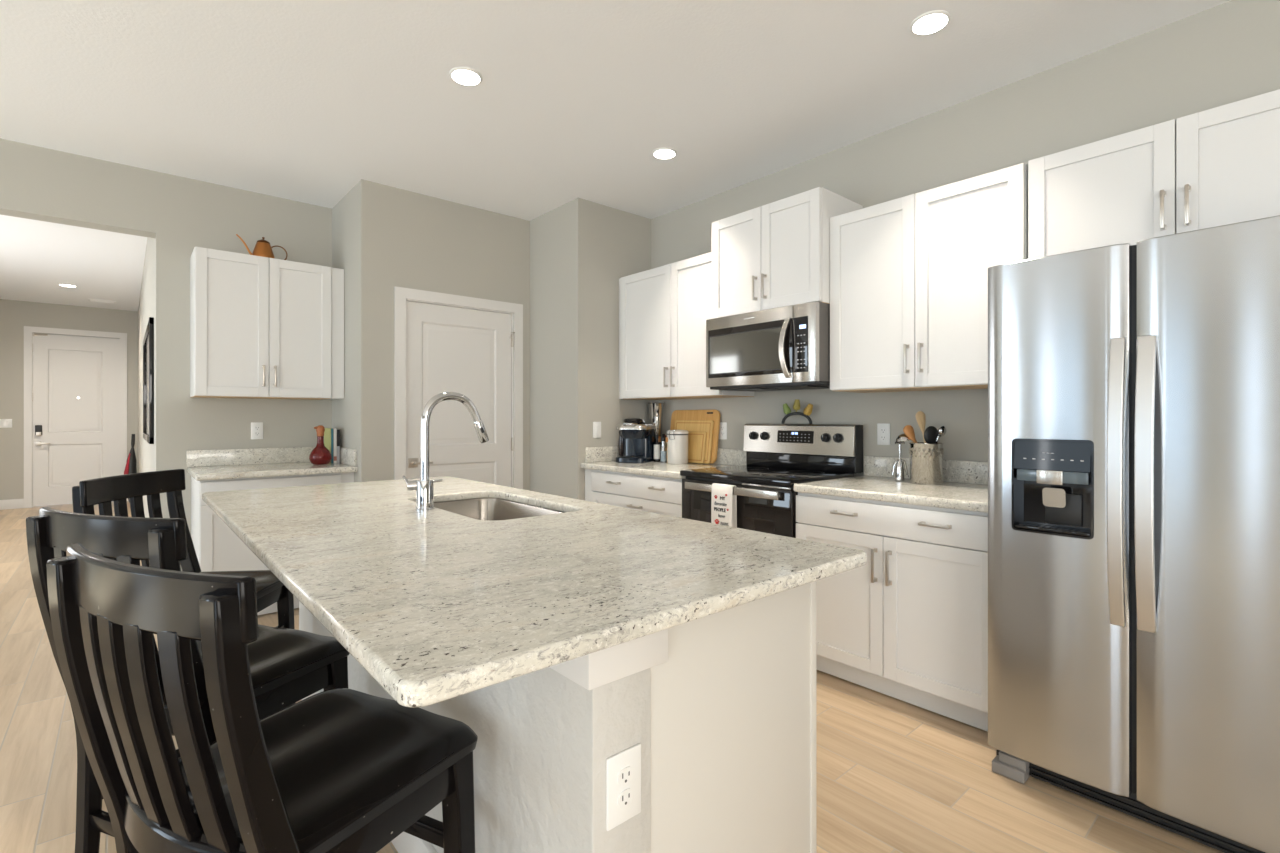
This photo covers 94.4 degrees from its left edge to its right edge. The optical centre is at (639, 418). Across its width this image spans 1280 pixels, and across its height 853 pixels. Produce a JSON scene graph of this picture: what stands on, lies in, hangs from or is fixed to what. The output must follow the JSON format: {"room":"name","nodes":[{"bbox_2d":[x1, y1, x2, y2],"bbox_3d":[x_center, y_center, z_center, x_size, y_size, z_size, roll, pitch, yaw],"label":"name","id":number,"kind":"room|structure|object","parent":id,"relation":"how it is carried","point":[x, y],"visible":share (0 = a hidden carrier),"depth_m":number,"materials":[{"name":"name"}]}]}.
{"room":"kitchen","nodes":[
{"label":"kitchen","id":0,"kind":"room"},
{"bbox_2d":[0,299,137,499],"bbox_3d":[-8.448,-0.185,8.172,2.583,2.830,0.120,0,0,-41],"label":"wall","id":1,"kind":"structure","parent":0,"point":[14,315],"depth_m":8.10,"materials":[{"name":"grey paint"}]},
{"bbox_2d":[0,419,11,427],"bbox_3d":[-8.550,0.070,7.997,0.116,0.117,0.010,0,0,-41],"label":"light switch","id":2,"kind":"object","parent":1,"relation":"attached to","point":[4,423],"visible":1,"depth_m":8.00,"materials":[{"name":"white plastic"}]},
{"bbox_2d":[0,498,127,509],"bbox_3d":[-8.415,1.165,8.111,2.353,0.130,0.014,0,0,-41],"label":"baseboard","id":3,"kind":"structure","parent":1,"relation":"attached to","point":[12,503],"depth_m":8.03,"materials":[{"name":"white paint"}]},
{"bbox_2d":[32,333,118,505],"bbox_3d":[-8.027,0.022,8.457,0.910,2.392,0.114,0,0,-41],"label":"door","id":4,"kind":"structure","parent":1,"relation":"in","point":[75,395],"depth_m":8.44,"materials":[{"name":"white paint"}]},
{"bbox_2d":[24,326,126,507],"bbox_3d":[-8.055,-0.015,8.498,1.068,2.490,0.124,0,0,-41],"label":"trim","id":5,"kind":"structure","parent":1,"relation":"attached to","point":[28,338],"depth_m":8.17,"materials":[{"name":"white paint"}]},
{"bbox_2d":[0,215,147,310],"bbox_3d":[-6.287,-1.650,5.777,2.700,0.100,7.030,0,0,-41],"label":"ceiling","id":6,"kind":"structure","parent":0,"point":[36,256],"depth_m":6.21,"materials":[{"name":"white paint"}]},
{"bbox_2d":[58,284,76,286],"bbox_3d":[-6.884,-1.596,7.133,0.160,0.008,0.160,0,0,-41],"label":"recessed light","id":7,"kind":"object","parent":6,"relation":"in","point":[66,285],"visible":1,"depth_m":7.12,"materials":[{"name":"white plastic"}]},
{"bbox_2d":[88,299,115,303],"bbox_3d":[-7.321,-1.593,8.078,0.280,0.014,0.160,0,0,-41],"label":"ceiling vent","id":8,"kind":"object","parent":6,"relation":"in","point":[93,300],"visible":1,"depth_m":8.06,"materials":[{"name":"white plastic"}]},
{"bbox_2d":[138,237,154,517],"bbox_3d":[-5.289,-0.185,6.413,0.125,2.830,6.680,0,0,-41],"label":"wall","id":9,"kind":"structure","parent":0,"point":[146,309],"depth_m":5.75,"materials":[{"name":"grey paint"}]},
{"bbox_2d":[143,317,153,443],"bbox_3d":[-3.961,-0.260,4.772,0.026,0.880,1.760,0,0,-41],"label":"wall mirror","id":10,"kind":"object","parent":9,"relation":"attached to","point":[148,342],"visible":0.98,"depth_m":4.25,"materials":[{"name":"black mirror"}]},
{"bbox_2d":[145,336,148,434],"bbox_3d":[-3.957,-0.260,4.776,0.008,0.800,1.660,0,0,-41],"label":"mirror glass","id":11,"kind":"object","parent":10,"relation":"attached to","point":[146,337],"depth_m":4.86,"materials":[{"name":"silver mirror"}]},
{"bbox_2d":[0,138,331,570],"bbox_3d":[-4.547,-0.163,2.532,5.865,2.785,0.150,0,0,-41],"label":"wall","id":12,"kind":"structure","parent":0,"point":[182,214],"depth_m":3.82,"materials":[{"name":"grey paint"}]},
{"bbox_2d":[186,447,314,466],"bbox_3d":[-2.611,0.262,4.104,0.840,0.108,0.020,0,0,-41],"label":"backsplash","id":13,"kind":"structure","parent":12,"relation":"attached to","point":[219,457],"depth_m":4.03,"materials":[{"name":"stone"}]},
{"bbox_2d":[251,422,262,438],"bbox_3d":[-2.639,0.087,4.088,0.072,0.117,0.009,0,0,-41],"label":"wall outlet","id":14,"kind":"object","parent":12,"relation":"attached to","point":[256,427],"visible":1,"depth_m":4.08,"materials":[{"name":"white plastic"}]},
{"bbox_2d":[190,247,343,399],"bbox_3d":[-2.478,-0.588,3.979,0.838,0.908,0.384,0,0,-41],"label":"upper cabinet","id":15,"kind":"object","parent":12,"relation":"attached to","point":[261,327],"visible":1,"depth_m":3.82,"materials":[{"name":"white paint"}]},
{"bbox_2d":[236,234,287,259],"bbox_3d":[-2.510,-1.125,3.943,0.266,0.164,0.138,0,0,-15],"label":"copper kettle","id":16,"kind":"object","parent":15,"relation":"on","point":[263,248],"visible":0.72,"depth_m":3.90,"materials":[{"name":"brown metal"}]},
{"bbox_2d":[332,179,380,481],"bbox_3d":[-2.053,-0.163,4.225,0.120,2.785,0.870,0,0,-41],"label":"wall","id":17,"kind":"structure","parent":0,"point":[356,218],"depth_m":3.93,"materials":[{"name":"grey paint"}]},
{"bbox_2d":[340,447,356,465],"bbox_3d":[-2.086,0.262,4.157,0.020,0.108,0.630,0,0,-41],"label":"backsplash","id":18,"kind":"structure","parent":17,"relation":"attached to","point":[347,456],"depth_m":4.01,"materials":[{"name":"stone"}]},
{"bbox_2d":[381,184,529,490],"bbox_3d":[-1.335,-0.163,4.353,1.130,2.785,0.120,0,0,-41],"label":"wall","id":19,"kind":"structure","parent":0,"point":[428,243],"depth_m":4.22,"materials":[{"name":"grey paint"}]},
{"bbox_2d":[394,286,522,488],"bbox_3d":[-1.319,0.172,4.350,0.971,2.116,0.124,0,0,-41],"label":"trim","id":20,"kind":"structure","parent":19,"relation":"attached to","point":[401,295],"depth_m":4.25,"materials":[{"name":"white paint"}]},
{"bbox_2d":[406,301,514,486],"bbox_3d":[-1.286,0.207,4.317,0.816,2.022,0.111,0,0,-41],"label":"door","id":21,"kind":"structure","parent":19,"relation":"in","point":[467,352],"depth_m":4.31,"materials":[{"name":"white paint"}]},
{"bbox_2d":[530,198,650,499],"bbox_3d":[-0.385,-0.163,4.742,0.815,2.785,0.780,0,0,-41],"label":"wall","id":22,"kind":"structure","parent":0,"point":[581,249],"depth_m":4.36,"materials":[{"name":"grey paint"}]},
{"bbox_2d":[593,422,600,437],"bbox_3d":[-0.309,0.084,4.285,0.072,0.117,0.010,0,0,-41],"label":"light switch","id":23,"kind":"object","parent":22,"relation":"attached to","point":[596,425],"visible":1,"depth_m":4.28,"materials":[{"name":"white plastic"}]},
{"bbox_2d":[585,446,619,462],"bbox_3d":[-0.145,0.262,4.421,0.635,0.108,0.020,0,0,-41],"label":"backsplash","id":24,"kind":"structure","parent":22,"relation":"attached to","point":[592,454],"depth_m":4.29,"materials":[{"name":"stone"}]},
{"bbox_2d":[0,501,1223,852],"bbox_3d":[-3.290,1.280,2.638,8.100,0.100,15.700,0,0,-41],"label":"floor","id":25,"kind":"structure","parent":0,"point":[893,775],"depth_m":2.03,"materials":[{"name":"brown wood"}]},
{"bbox_2d":[124,434,136,502],"bbox_3d":[-7.378,0.729,8.588,0.146,1.000,0.146,0,0,-41],"label":"umbrella","id":26,"kind":"object","parent":25,"relation":"on","point":[131,464],"visible":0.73,"depth_m":8.58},
{"bbox_2d":[72,469,294,703],"bbox_3d":[-1.650,0.719,2.218,0.523,1.022,0.480,0,0,-4],"label":"bar stool","id":27,"kind":"object","parent":25,"relation":"on","point":[270,590],"visible":0.24,"depth_m":2.29,"materials":[{"name":"black paint"}]},
{"bbox_2d":[26,507,349,852],"bbox_3d":[-1.100,0.719,1.513,0.480,1.022,0.523,0,0,20],"label":"bar stool","id":28,"kind":"object","parent":25,"relation":"on","point":[287,666],"visible":0.36,"depth_m":1.40,"materials":[{"name":"black paint"}]},
{"bbox_2d":[46,543,477,852],"bbox_3d":[-0.631,0.719,1.074,0.480,1.022,0.523,0,0,26],"label":"bar stool","id":29,"kind":"object","parent":25,"relation":"on","point":[336,770],"visible":0.98,"depth_m":0.90,"materials":[{"name":"black paint"}]},
{"bbox_2d":[191,472,353,614],"bbox_3d":[-2.410,0.793,3.908,0.835,0.874,0.580,0,0,-41],"label":"base cabinet","id":30,"kind":"object","parent":25,"relation":"on","point":[217,547],"visible":0.16,"depth_m":3.53,"materials":[{"name":"white paint"}]},
{"bbox_2d":[186,447,357,480],"bbox_3d":[-2.395,0.281,3.872,0.860,0.146,0.655,0,0,-41],"label":"countertop","id":31,"kind":"structure","parent":30,"relation":"on","point":[218,464],"depth_m":3.92,"materials":[{"name":"stone"}]},
{"bbox_2d":[309,425,331,464],"bbox_3d":[-2.181,0.182,4.048,0.136,0.267,0.136,0,0,-41],"label":"glass decanter","id":32,"kind":"object","parent":31,"relation":"on","point":[320,455],"visible":1,"depth_m":4.02,"materials":[{"name":"red glass"}]},
{"bbox_2d":[324,428,332,463],"bbox_3d":[-2.200,0.193,4.190,0.014,0.245,0.191,0,0,-41],"label":"book","id":33,"kind":"object","parent":31,"relation":"on","point":[328,434],"visible":0.81,"depth_m":4.14,"materials":[{"name":"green paper"}]},
{"bbox_2d":[333,428,336,463],"bbox_3d":[-2.181,0.193,4.196,0.020,0.245,0.186,0,0,-41],"label":"book","id":34,"kind":"object","parent":31,"relation":"on","point":[334,429],"visible":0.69,"depth_m":4.12,"materials":[{"name":"white paper"}]},
{"bbox_2d":[337,429,339,462],"bbox_3d":[-2.167,0.198,4.212,0.020,0.236,0.181,0,0,-41],"label":"book","id":35,"kind":"object","parent":31,"relation":"on","point":[338,430],"visible":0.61,"depth_m":4.14,"materials":[{"name":"grey paper"}]},
{"bbox_2d":[299,581,815,852],"bbox_3d":[-0.562,0.788,2.066,0.698,0.884,2.255,0,0,-41],"label":"kitchen island","id":36,"kind":"object","parent":25,"relation":"on","point":[720,707],"visible":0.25,"depth_m":1.20,"materials":[{"name":"grey paint"}]},
{"bbox_2d":[202,476,866,707],"bbox_3d":[-0.656,0.331,1.961,1.091,0.031,2.420,0,0,-41],"label":"island countertop","id":37,"kind":"structure","parent":36,"relation":"on","point":[437,605],"depth_m":1.22,"materials":[{"name":"stone"}]},
{"bbox_2d":[403,392,488,510],"bbox_3d":[-0.680,0.111,2.106,0.298,0.408,0.109,0,0,-25],"label":"faucet","id":38,"kind":"object","parent":37,"relation":"on","point":[424,487],"visible":1,"depth_m":2.04,"materials":[{"name":"silver metal"}]},
{"bbox_2d":[434,498,564,520],"bbox_3d":[-0.556,0.446,2.200,0.424,0.197,0.764,0,0,-41],"label":"sink","id":39,"kind":"object","parent":37,"relation":"in","point":[491,509],"visible":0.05,"depth_m":2.50,"materials":[{"name":"silver metal"}]},
{"bbox_2d":[606,743,640,830],"bbox_3d":[-0.027,0.650,1.047,0.078,0.125,0.009,0,0,-41],"label":"wall outlet","id":40,"kind":"object","parent":36,"relation":"attached to","point":[623,769],"visible":1,"depth_m":1.04,"materials":[{"name":"white plastic"}]},
{"bbox_2d":[618,766,632,785],"bbox_3d":[-0.026,0.630,1.045,0.033,0.029,0.003,0,0,-41],"label":"receptacle","id":41,"kind":"object","parent":40,"relation":"attached to","point":[625,773],"depth_m":1.04,"materials":[{"name":"grey plastic"}]},
{"bbox_2d":[618,788,632,807],"bbox_3d":[-0.026,0.669,1.045,0.033,0.029,0.003,0,0,-41],"label":"receptacle","id":42,"kind":"object","parent":40,"relation":"attached to","point":[625,795],"depth_m":1.04,"materials":[{"name":"grey plastic"}]},
{"bbox_2d":[585,469,681,517],"bbox_3d":[0.156,0.793,4.030,0.694,0.874,0.999,0,0,-41],"label":"base cabinet","id":43,"kind":"object","parent":25,"relation":"on","point":[660,495],"visible":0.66,"depth_m":3.77,"materials":[{"name":"white paint"}]},
{"bbox_2d":[580,446,745,478],"bbox_3d":[0.160,0.281,4.034,0.682,0.146,1.004,0,0,-41],"label":"countertop","id":44,"kind":"structure","parent":43,"relation":"on","point":[596,458],"depth_m":3.99,"materials":[{"name":"stone"}]},
{"bbox_2d":[616,418,654,462],"bbox_3d":[-0.037,0.157,4.303,0.250,0.318,0.294,0,0,21],"label":"coffee maker","id":45,"kind":"object","parent":44,"relation":"on","point":[636,438],"visible":0.98,"depth_m":4.25,"materials":[{"name":"black plastic"}]},
{"bbox_2d":[620,456,642,457],"bbox_3d":[-0.061,0.277,4.230,0.140,0.006,0.098,0,0,21],"label":"drip tray","id":46,"kind":"object","parent":45,"relation":"on","point":[622,456],"depth_m":4.22,"materials":[{"name":"black plastic"}]},
{"bbox_2d":[648,403,663,436],"bbox_3d":[0.122,0.100,4.461,0.121,0.430,0.121,0,0,-41],"label":"tumbler","id":47,"kind":"object","parent":44,"relation":"on","point":[655,409],"visible":0.56,"depth_m":4.42,"materials":[{"name":"silver metal"}]},
{"bbox_2d":[654,435,659,461],"bbox_3d":[0.122,0.217,4.302,0.047,0.197,0.047,0,0,-41],"label":"shaker","id":48,"kind":"object","parent":44,"relation":"on","point":[656,444],"visible":1,"depth_m":4.28,"materials":[{"name":"white"}]},
{"bbox_2d":[658,436,660,460],"bbox_3d":[0.141,0.225,4.385,0.040,0.182,0.040,0,0,-41],"label":"pepper mill","id":49,"kind":"object","parent":44,"relation":"on","point":[659,437],"visible":0.45,"depth_m":4.37,"materials":[{"name":"black"}]},
{"bbox_2d":[661,434,666,461],"bbox_3d":[0.170,0.213,4.268,0.043,0.205,0.043,0,0,-41],"label":"salt mill","id":50,"kind":"object","parent":44,"relation":"on","point":[663,442],"visible":0.95,"depth_m":4.25,"materials":[{"name":"silver metal"}]},
{"bbox_2d":[665,430,688,463],"bbox_3d":[0.259,0.198,4.136,0.164,0.236,0.154,0,0,-41],"label":"canister","id":51,"kind":"object","parent":44,"relation":"on","point":[677,440],"visible":1,"depth_m":4.07,"materials":[{"name":"white ceramic"}]},
{"bbox_2d":[674,420,713,463],"bbox_3d":[0.371,0.164,4.214,0.054,0.299,0.370,0,0,-41],"label":"cutting board","id":52,"kind":"object","parent":44,"relation":"on","point":[707,426],"visible":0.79,"depth_m":4.14,"materials":[{"name":"brown wood"}]},
{"bbox_2d":[670,410,719,463],"bbox_3d":[0.380,0.127,4.242,0.066,0.373,0.470,0,0,-41],"label":"cutting board","id":53,"kind":"object","parent":44,"relation":"on","point":[714,415],"visible":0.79,"depth_m":4.16,"materials":[{"name":"brown wood"}]},
{"bbox_2d":[688,431,706,463],"bbox_3d":[0.370,0.203,4.180,0.042,0.219,0.240,0,0,-41],"label":"cutting board","id":54,"kind":"object","parent":44,"relation":"on","point":[696,440],"visible":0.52,"depth_m":4.14,"materials":[{"name":"brown wood"}]},
{"bbox_2d":[680,423,862,537],"bbox_3d":[0.721,0.627,3.349,0.712,1.186,0.766,0,0,-41],"label":"range","id":55,"kind":"object","parent":25,"relation":"on","point":[779,457],"visible":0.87,"depth_m":3.29,"materials":[{"name":"silver"}]},
{"bbox_2d":[711,483,736,526],"bbox_3d":[0.443,0.485,3.136,0.042,0.270,0.144,0,0,-41],"label":"dish towel","id":56,"kind":"object","parent":55,"relation":"hanging from","point":[723,501],"visible":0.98,"depth_m":3.11,"materials":[{"name":"white fabric"}]},
{"bbox_2d":[680,465,853,486],"bbox_3d":[0.702,0.316,3.332,0.597,0.032,0.754,0,0,-41],"label":"cooktop","id":57,"kind":"object","parent":55,"relation":"in","point":[741,475],"depth_m":3.22,"materials":[{"name":"black glass"}]},
{"bbox_2d":[781,399,812,423],"bbox_3d":[0.941,-0.041,3.557,0.049,0.148,0.216,0,0,-41],"label":"ornament","id":58,"kind":"object","parent":55,"relation":"on","point":[807,411],"visible":1,"depth_m":3.54,"materials":[{"name":"black"}]},
{"bbox_2d":[796,492,987,731],"bbox_3d":[1.277,0.790,2.741,0.694,0.868,0.885,0,0,-41],"label":"base cabinet","id":59,"kind":"object","parent":25,"relation":"on","point":[909,624],"visible":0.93,"depth_m":2.48,"materials":[{"name":"white paint"}]},
{"bbox_2d":[793,456,987,512],"bbox_3d":[1.282,0.281,2.745,0.682,0.146,0.885,0,0,-41],"label":"countertop","id":60,"kind":"structure","parent":59,"relation":"on","point":[964,486],"depth_m":2.74,"materials":[{"name":"stone"}]},
{"bbox_2d":[892,442,907,481],"bbox_3d":[1.303,0.216,2.974,0.071,0.198,0.044,0,0,33],"label":"corkscrew","id":61,"kind":"object","parent":60,"relation":"on","point":[899,475],"visible":1,"depth_m":2.97,"materials":[{"name":"silver metal"}]},
{"bbox_2d":[896,433,910,441],"bbox_3d":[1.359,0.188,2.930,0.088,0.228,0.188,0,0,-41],"label":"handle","id":62,"kind":"object","parent":61,"relation":"attached to","point":[902,437],"visible":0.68,"depth_m":2.95,"materials":[{"name":"silver metal"}]},
{"bbox_2d":[909,442,943,483],"bbox_3d":[1.397,0.218,2.896,0.153,0.195,0.153,0,0,-41],"label":"utensil crock","id":63,"kind":"object","parent":60,"relation":"on","point":[926,459],"visible":0.98,"depth_m":2.83,"materials":[{"name":"beige ceramic"}]},
{"bbox_2d":[903,425,915,442],"bbox_3d":[1.371,0.168,2.914,0.148,0.268,0.024,0,0,15],"label":"wooden spoon","id":64,"kind":"object","parent":63,"relation":"in","point":[908,430],"visible":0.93,"depth_m":2.92,"materials":[{"name":"brown wood"}]},
{"bbox_2d":[915,411,925,442],"bbox_3d":[1.390,0.133,2.902,0.082,0.336,0.012,0,0,12],"label":"wooden spatula","id":65,"kind":"object","parent":63,"relation":"in","point":[920,416],"visible":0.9,"depth_m":2.90,"materials":[{"name":"brown wood"}]},
{"bbox_2d":[924,426,938,442],"bbox_3d":[1.396,0.169,2.878,0.093,0.264,0.052,0,0,39],"label":"slotted spoon","id":66,"kind":"object","parent":63,"relation":"in","point":[931,433],"visible":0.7,"depth_m":2.86,"materials":[{"name":"black"}]},
{"bbox_2d":[936,426,946,442],"bbox_3d":[1.421,0.170,2.880,0.047,0.264,0.128,0,0,-41],"label":"scoop","id":67,"kind":"object","parent":63,"relation":"in","point":[942,430],"visible":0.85,"depth_m":2.85,"materials":[{"name":"silver metal"}]},
{"bbox_2d":[938,426,946,436],"bbox_3d":[1.447,0.063,2.850,0.047,0.052,0.050,0,0,-41],"label":"bowl","id":68,"kind":"object","parent":67,"relation":"on","point":[942,430],"depth_m":2.85,"materials":[{"name":"silver metal"}]},
{"bbox_2d":[988,215,1279,852],"bbox_3d":[1.778,0.350,1.963,0.840,1.755,0.906,0,0,-41],"label":"refrigerator","id":69,"kind":"object","parent":25,"relation":"on","point":[1134,390],"visible":1,"depth_m":1.74,"materials":[{"name":"grey metal"}]},
{"bbox_2d":[0,0,1230,220],"bbox_3d":[-0.983,-1.605,-0.013,8.100,0.100,8.670,0,0,-41],"label":"ceiling","id":70,"kind":"structure","parent":0,"point":[305,101],"depth_m":2.76,"materials":[{"name":"white paint"}]},
{"bbox_2d":[449,67,481,85],"bbox_3d":[-0.791,-1.551,2.696,0.144,0.008,0.144,0,0,-41],"label":"recessed light","id":71,"kind":"object","parent":70,"relation":"in","point":[467,76],"visible":1,"depth_m":2.69,"materials":[{"name":"white glass"}]},
{"bbox_2d":[652,147,676,158],"bbox_3d":[0.144,-1.551,3.479,0.144,0.008,0.144,0,0,-41],"label":"recessed light","id":72,"kind":"object","parent":70,"relation":"in","point":[661,153],"visible":1,"depth_m":3.47,"materials":[{"name":"white glass"}]},
{"bbox_2d":[910,10,950,34],"bbox_3d":[1.140,-1.551,2.331,0.144,0.008,0.144,0,0,-41],"label":"recessed light","id":73,"kind":"object","parent":70,"relation":"in","point":[930,22],"visible":1,"depth_m":2.32,"materials":[{"name":"white glass"}]},
{"bbox_2d":[651,0,1279,476],"bbox_3d":[2.477,-0.163,1.983,0.120,2.785,7.140,0,0,-41],"label":"wall","id":74,"kind":"structure","parent":0,"point":[1228,52],"depth_m":2.86,"materials":[{"name":"grey paint"}]},
{"bbox_2d":[619,252,754,399],"bbox_3d":[0.276,-0.590,4.132,0.379,0.900,1.008,0,0,-41],"label":"upper cabinet","id":75,"kind":"object","parent":74,"relation":"attached to","point":[664,311],"visible":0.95,"depth_m":4.00,"materials":[{"name":"white paint"}]},
{"bbox_2d":[719,422,726,438],"bbox_3d":[0.568,0.087,4.078,0.009,0.117,0.072,0,0,-41],"label":"wall outlet","id":76,"kind":"object","parent":74,"relation":"attached to","point":[723,425],"visible":1,"depth_m":4.07,"materials":[{"name":"white plastic"}]},
{"bbox_2d":[713,448,745,465],"bbox_3d":[0.415,0.262,4.245,0.020,0.108,0.980,0,0,-41],"label":"backsplash","id":77,"kind":"structure","parent":74,"relation":"attached to","point":[724,456],"depth_m":4.00,"materials":[{"name":"stone"}]},
{"bbox_2d":[712,187,862,318],"bbox_3d":[0.824,-0.890,3.437,0.465,0.590,0.744,0,0,-41],"label":"upper cabinet","id":78,"kind":"object","parent":74,"relation":"attached to","point":[776,254],"visible":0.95,"depth_m":3.25,"materials":[{"name":"white paint"}]},
{"bbox_2d":[706,301,829,391],"bbox_3d":[0.804,-0.381,3.422,0.514,0.430,0.752,0,0,-41],"label":"microwave","id":79,"kind":"object","parent":78,"relation":"attached to","point":[787,347],"visible":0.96,"depth_m":3.21,"materials":[{"name":"grey metal"}]},
{"bbox_2d":[797,334,804,368],"bbox_3d":[0.833,-0.344,3.062,0.001,0.173,0.047,0,0,-41],"label":"keypad","id":80,"kind":"object","parent":79,"relation":"attached to","point":[800,337],"depth_m":3.06,"materials":[{"name":"grey plastic"}]},
{"bbox_2d":[877,423,889,444],"bbox_3d":[1.320,0.087,3.214,0.009,0.117,0.072,0,0,-41],"label":"wall outlet","id":81,"kind":"object","parent":74,"relation":"attached to","point":[883,429],"visible":1,"depth_m":3.21,"materials":[{"name":"white plastic"}]},
{"bbox_2d":[864,456,987,484],"bbox_3d":[1.534,0.262,2.960,0.020,0.108,0.878,0,0,-41],"label":"backsplash","id":82,"kind":"structure","parent":74,"relation":"attached to","point":[973,472],"depth_m":2.94,"materials":[{"name":"stone"}]},
{"bbox_2d":[830,163,1027,392],"bbox_3d":[1.391,-0.593,2.850,0.379,0.903,0.886,0,0,-41],"label":"upper cabinet","id":83,"kind":"object","parent":74,"relation":"attached to","point":[909,274],"visible":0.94,"depth_m":2.73,"materials":[{"name":"white paint"}]},
{"bbox_2d":[1028,89,1279,258],"bbox_3d":[1.985,-0.807,2.168,0.379,0.480,0.904,0,0,-41],"label":"upper cabinet","id":84,"kind":"object","parent":74,"relation":"attached to","point":[1217,166],"visible":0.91,"depth_m":2.10,"materials":[{"name":"white paint"}]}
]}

